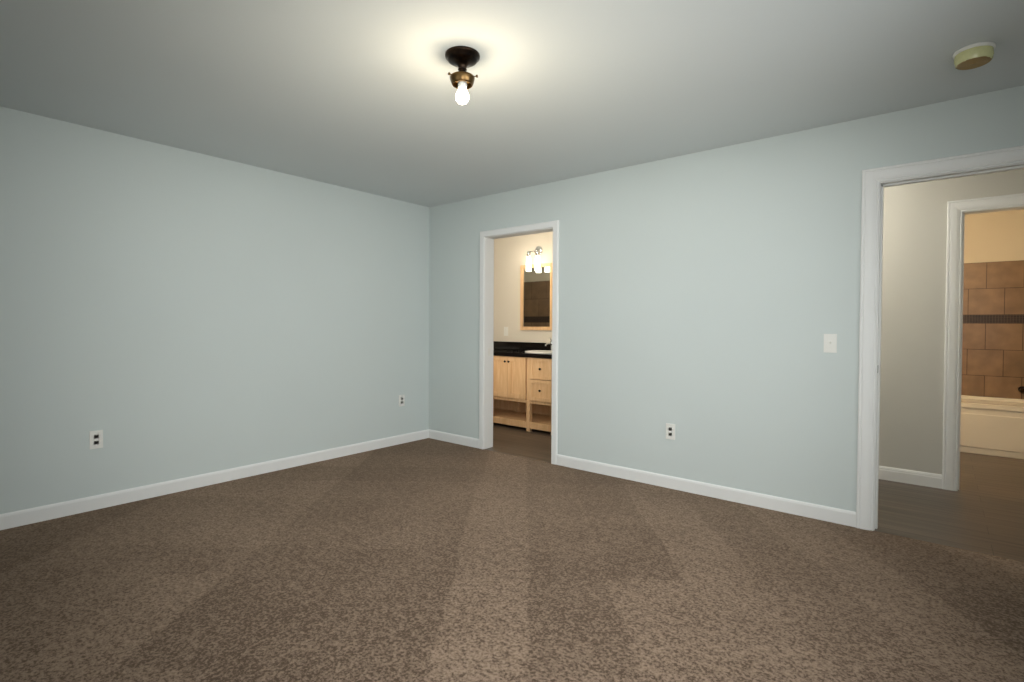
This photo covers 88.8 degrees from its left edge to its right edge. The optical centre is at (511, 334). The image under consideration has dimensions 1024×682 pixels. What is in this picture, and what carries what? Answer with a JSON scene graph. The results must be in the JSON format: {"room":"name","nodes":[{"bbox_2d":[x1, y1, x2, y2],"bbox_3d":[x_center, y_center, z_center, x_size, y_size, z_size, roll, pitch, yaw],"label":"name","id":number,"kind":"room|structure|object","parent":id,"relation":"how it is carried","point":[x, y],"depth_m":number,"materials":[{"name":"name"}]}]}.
{"room":"empty bedroom","nodes":[
{"label":"empty bedroom","id":0,"kind":"room"},
{"bbox_2d":[0,106,428,513],"bbox_3d":[-2.275,-0.100,3.926,0.115,2.440,4.265,1,1,39],"label":"wall","id":1,"kind":"structure","parent":0,"point":[168,313],"depth_m":3.74,"materials":[{"name":"blue paint"}]},
{"bbox_2d":[89,430,102,448],"bbox_3d":[-2.673,0.678,3.360,0.007,0.115,0.070,1,1,39],"label":"outlet","id":2,"kind":"object","parent":1,"relation":"attached to","point":[95,439],"depth_m":3.36,"materials":[{"name":"white plastic"}]},
{"bbox_2d":[0,429,427,529],"bbox_3d":[-2.185,1.075,3.961,0.013,0.090,4.120,1,1,39],"label":"baseboard","id":3,"kind":"structure","parent":1,"relation":"attached to","point":[115,498],"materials":[{"name":"white paint"}]},
{"bbox_2d":[399,394,404,406],"bbox_3d":[-1.111,0.669,5.269,0.007,0.115,0.070,1,1,39],"label":"outlet","id":4,"kind":"object","parent":1,"relation":"attached to","point":[401,400],"depth_m":5.27,"materials":[{"name":"white plastic"}]},
{"bbox_2d":[0,438,1023,681],"bbox_3d":[-0.225,1.190,2.264,5.430,0.060,4.265,1,1,39],"label":"floor","id":5,"kind":"structure","parent":0,"point":[428,560],"depth_m":2.39,"materials":[{"name":"brown carpet"}]},
{"bbox_2d":[0,0,1023,206],"bbox_3d":[0.481,-1.347,4.093,6.730,0.080,8.040,1,1,39],"label":"ceiling","id":6,"kind":"structure","parent":0,"point":[359,95],"depth_m":2.60,"materials":[{"name":"paint"}]},
{"bbox_2d":[445,46,479,104],"bbox_3d":[-0.228,-1.170,2.402,0.160,0.224,0.160,1,1,39],"label":"ceiling light fixture","id":7,"kind":"object","parent":6,"relation":"attached to","point":[462,58],"depth_m":2.37,"materials":[{"name":"brown metal"}]},
{"bbox_2d":[952,41,995,69],"bbox_3d":[2.062,-1.237,2.334,0.146,0.062,0.146,1,1,39],"label":"smoke detector","id":8,"kind":"object","parent":6,"relation":"attached to","point":[975,55],"depth_m":2.30,"materials":[{"name":"white plastic"}]},
{"bbox_2d":[493,231,552,342],"bbox_3d":[0.444,-0.128,6.469,3.700,2.440,0.115,1,1,39],"label":"wall","id":9,"kind":"structure","parent":0,"point":[510,255],"depth_m":6.74,"materials":[{"name":"beige paint"}]},
{"bbox_2d":[504,327,507,335],"bbox_3d":[-0.080,-0.037,6.817,0.070,0.115,0.012,1,1,39],"label":"light switch","id":10,"kind":"object","parent":9,"relation":"attached to","point":[505,331],"depth_m":6.81,"materials":[{"name":"white plastic"}]},
{"bbox_2d":[493,341,551,352],"bbox_3d":[0.078,0.151,6.683,1.920,0.100,0.020,1,1,39],"label":"backsplash","id":11,"kind":"structure","parent":9,"relation":"attached to","point":[496,344],"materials":[{"name":"black stone"}]},
{"bbox_2d":[526,246,541,271],"bbox_3d":[0.283,-0.932,6.419,0.206,0.318,0.150,1,1,39],"label":"sconce","id":12,"kind":"object","parent":9,"relation":"attached to","point":[538,251],"depth_m":6.40,"materials":[{"name":"white glass"}]},
{"bbox_2d":[520,263,552,329],"bbox_3d":[0.305,-0.459,6.488,0.500,0.820,0.024,1,1,39],"label":"mirror","id":13,"kind":"object","parent":9,"relation":"attached to","point":[535,300],"depth_m":6.49,"materials":[{"name":"brown wood"}]},
{"bbox_2d":[429,85,1023,511],"bbox_3d":[0.666,-0.090,4.349,6.730,2.440,0.115,1,1,39],"label":"wall","id":14,"kind":"structure","parent":0,"point":[709,299],"depth_m":3.66,"materials":[{"name":"blue paint"}]},
{"bbox_2d":[428,429,478,447],"bbox_3d":[-0.592,1.061,5.311,0.708,0.090,0.013,1,1,39],"label":"baseboard","id":15,"kind":"structure","parent":14,"relation":"attached to","point":[433,434],"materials":[{"name":"white paint"}]},
{"bbox_2d":[479,220,558,464],"bbox_3d":[0.082,0.067,4.831,0.914,2.102,0.151,1,1,39],"label":"door frame","id":16,"kind":"structure","parent":14,"relation":"attached to","point":[554,225],"depth_m":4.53,"materials":[{"name":"white paint"}]},
{"bbox_2d":[666,423,674,439],"bbox_3d":[1.172,0.721,3.865,0.070,0.115,0.007,1,1,39],"label":"outlet","id":17,"kind":"object","parent":14,"relation":"attached to","point":[670,431],"depth_m":3.86,"materials":[{"name":"white plastic"}]},
{"bbox_2d":[557,454,855,526],"bbox_3d":[1.227,1.097,3.822,2.168,0.090,0.013,1,1,39],"label":"baseboard","id":18,"kind":"structure","parent":14,"relation":"attached to","point":[810,510],"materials":[{"name":"white paint"}]},
{"bbox_2d":[824,334,836,352],"bbox_3d":[1.954,0.056,3.210,0.070,0.115,0.019,1,1,39],"label":"light switch","id":19,"kind":"object","parent":14,"relation":"attached to","point":[830,343],"depth_m":3.21,"materials":[{"name":"white plastic"}]},
{"bbox_2d":[856,145,1023,530],"bbox_3d":[2.539,0.101,2.820,1.100,2.130,0.159,1,1,39],"label":"door frame","id":20,"kind":"structure","parent":14,"relation":"attached to","point":[872,178],"depth_m":3.07,"materials":[{"name":"white paint"}]},
{"bbox_2d":[486,423,1023,561],"bbox_3d":[1.818,1.142,5.786,6.730,0.060,3.775,1,1,39],"label":"floor","id":21,"kind":"structure","parent":0,"point":[981,510],"depth_m":3.57,"materials":[{"name":"plastic"}]},
{"bbox_2d":[493,353,551,431],"bbox_3d":[-0.107,0.670,6.469,1.880,0.840,0.596,1,1,39],"label":"bathroom vanity","id":22,"kind":"object","parent":21,"relation":"on","point":[522,384],"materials":[{"name":"brown wood"}]},
{"bbox_2d":[493,349,551,356],"bbox_3d":[-0.101,0.227,6.466,1.920,0.046,0.584,1,1,39],"label":"countertop","id":23,"kind":"structure","parent":22,"relation":"on","point":[508,352],"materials":[{"name":"black stone"}]},
{"bbox_2d":[960,395,1023,458],"bbox_3d":[4.574,0.895,5.319,1.628,0.480,0.748,1,1,39],"label":"bathtub","id":24,"kind":"object","parent":21,"relation":"on","point":[992,426],"depth_m":4.92,"materials":[{"name":"ceramic"}]},
{"bbox_2d":[879,169,1023,473],"bbox_3d":[2.883,-0.076,4.227,2.915,2.440,0.115,1,1,39],"label":"wall","id":25,"kind":"structure","parent":0,"point":[913,321],"depth_m":3.99,"materials":[{"name":"beige paint"}]},
{"bbox_2d":[879,466,941,488],"bbox_3d":[2.501,1.086,4.471,1.820,0.104,0.014,1,1,39],"label":"baseboard","id":26,"kind":"structure","parent":25,"relation":"attached to","point":[927,479],"depth_m":4.00,"materials":[{"name":"white paint"}]},
{"bbox_2d":[942,193,1023,490],"bbox_3d":[3.615,0.093,3.630,0.940,2.130,0.155,1,1,39],"label":"door frame","id":27,"kind":"structure","parent":25,"relation":"attached to","point":[956,209],"depth_m":3.84,"materials":[{"name":"white paint"}]},
{"bbox_2d":[961,209,1023,398],"bbox_3d":[4.811,-0.090,5.678,1.770,2.440,0.127,1,1,39],"label":"tiled wall","id":28,"kind":"structure","parent":0,"point":[993,331],"depth_m":5.43,"materials":[{"name":"beige tile"}]},
{"bbox_2d":[1018,386,1023,393],"bbox_3d":[5.222,0.337,5.173,0.290,0.522,0.143,1,1,39],"label":"tub spout","id":29,"kind":"object","parent":28,"relation":"attached to","point":[1021,389],"depth_m":5.23,"materials":[{"name":"brown metal"}]}
]}

